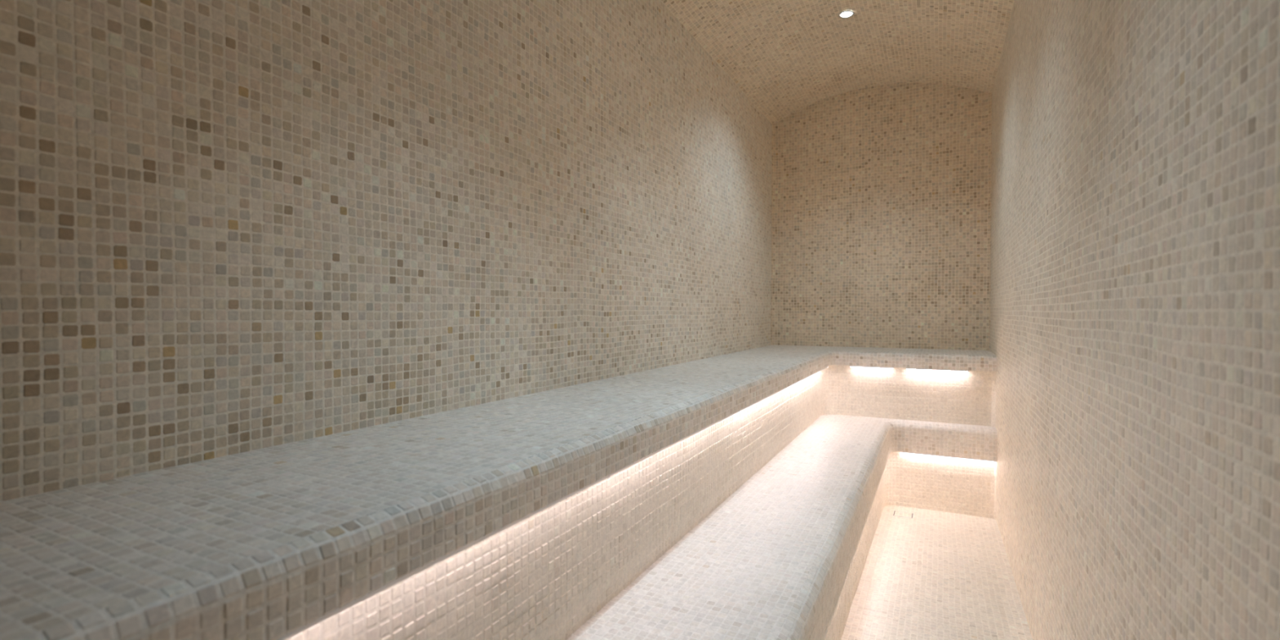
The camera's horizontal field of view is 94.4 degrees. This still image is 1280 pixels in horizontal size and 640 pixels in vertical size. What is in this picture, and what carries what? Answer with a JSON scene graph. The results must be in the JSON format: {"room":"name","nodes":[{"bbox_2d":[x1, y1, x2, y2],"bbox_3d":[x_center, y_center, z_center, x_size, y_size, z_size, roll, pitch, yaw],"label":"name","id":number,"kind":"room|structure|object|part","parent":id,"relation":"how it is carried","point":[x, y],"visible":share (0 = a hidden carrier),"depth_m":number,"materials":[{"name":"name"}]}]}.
{"room":"spa","nodes":[
{"label":"spa","id":0,"kind":"room"},
{"bbox_2d":[0,0,772,501],"bbox_3d":[-0.106,-0.640,2.435,0.001,1.760,5.178,0,1,27],"label":"wall","id":1,"kind":"structure","parent":0,"point":[228,227],"depth_m":1.33,"materials":[{"name":"tile"}]},
{"bbox_2d":[661,0,1013,124],"bbox_3d":[0.565,-1.605,2.080,1.506,0.181,5.178,0,1,27],"label":"ceiling","id":2,"kind":"structure","parent":0,"point":[788,57],"depth_m":3.54,"materials":[{"name":"tile"}]},
{"bbox_2d":[838,10,854,17],"bbox_3d":[1.155,-1.710,3.316,0.086,0.007,0.086,0,1,27],"label":"recessed light","id":3,"kind":"object","parent":2,"relation":"in","point":[846,14],"visible":1,"depth_m":3.31,"materials":[{"name":"white glass"}]},
{"bbox_2d":[771,83,991,351],"bbox_3d":[1.726,-0.763,4.384,1.506,1.945,0.042,0,1,27],"label":"wall","id":4,"kind":"structure","parent":0,"point":[881,195],"depth_m":4.37,"materials":[{"name":"tile"}]},
{"bbox_2d":[841,505,1032,639],"bbox_3d":[0.816,1.187,1.657,0.637,0.062,4.572,0,1,27],"label":"floor","id":5,"kind":"structure","parent":0,"point":[931,575],"depth_m":2.59,"materials":[{"name":"tile"}]},
{"bbox_2d":[565,414,996,639],"bbox_3d":[0.664,0.956,1.779,1.022,0.554,4.660,0,1,27],"label":"tiled bench","id":6,"kind":"object","parent":5,"relation":"on","point":[815,508],"depth_m":2.00,"materials":[{"name":"tile"}]},
{"bbox_2d":[0,344,996,639],"bbox_3d":[0.565,0.461,2.112,1.506,0.443,5.178,0,1,27],"label":"tiled bench","id":7,"kind":"object","parent":6,"relation":"on","point":[191,551],"depth_m":1.04,"materials":[{"name":"tile"}]},
{"bbox_3d":[-0.296,0.357,0.904,0.015,0.012,0.974,0,1,27],"label":"led strip","id":8,"kind":"part","parent":7,"relation":"part of","materials":[{"name":"white plastic"}]},
{"bbox_3d":[0.145,0.344,1.773,0.015,0.012,0.974,0,1,27],"label":"led strip","id":9,"kind":"part","parent":7,"relation":"part of","materials":[{"name":"white plastic"}]},
{"bbox_3d":[0.586,0.330,2.643,0.015,0.012,0.974,0,1,27],"label":"led strip","id":10,"kind":"part","parent":7,"relation":"part of","materials":[{"name":"white plastic"}]},
{"bbox_3d":[1.026,0.316,3.513,0.015,0.012,0.974,0,1,27],"label":"led strip","id":11,"kind":"part","parent":7,"relation":"part of","materials":[{"name":"white plastic"}]},
{"bbox_3d":[1.526,0.310,3.900,0.268,0.012,0.015,0,1,27],"label":"led strip","id":12,"kind":"part","parent":7,"relation":"part of","materials":[{"name":"white plastic"}]},
{"bbox_3d":[1.866,0.313,3.728,0.352,0.012,0.015,0,1,27],"label":"led strip","id":13,"kind":"part","parent":7,"relation":"part of","materials":[{"name":"white plastic"}]},
{"bbox_3d":[1.881,0.837,3.637,0.520,0.012,0.015,0,1,27],"label":"led strip","id":14,"kind":"part","parent":6,"relation":"part of","materials":[{"name":"white plastic"}]},
{"bbox_2d":[893,511,913,518],"bbox_3d":[1.595,1.180,3.591,0.106,0.010,0.106,0,1,27],"label":"floor drain","id":15,"kind":"object","parent":5,"relation":"in","point":[899,513],"visible":1,"depth_m":3.58,"materials":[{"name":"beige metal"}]},
{"bbox_2d":[989,0,1279,639],"bbox_3d":[1.236,-0.135,1.763,0.005,2.759,5.178,0,1,27],"label":"wall","id":16,"kind":"structure","parent":0,"point":[1135,277],"depth_m":1.02,"materials":[{"name":"tile"}]}
]}

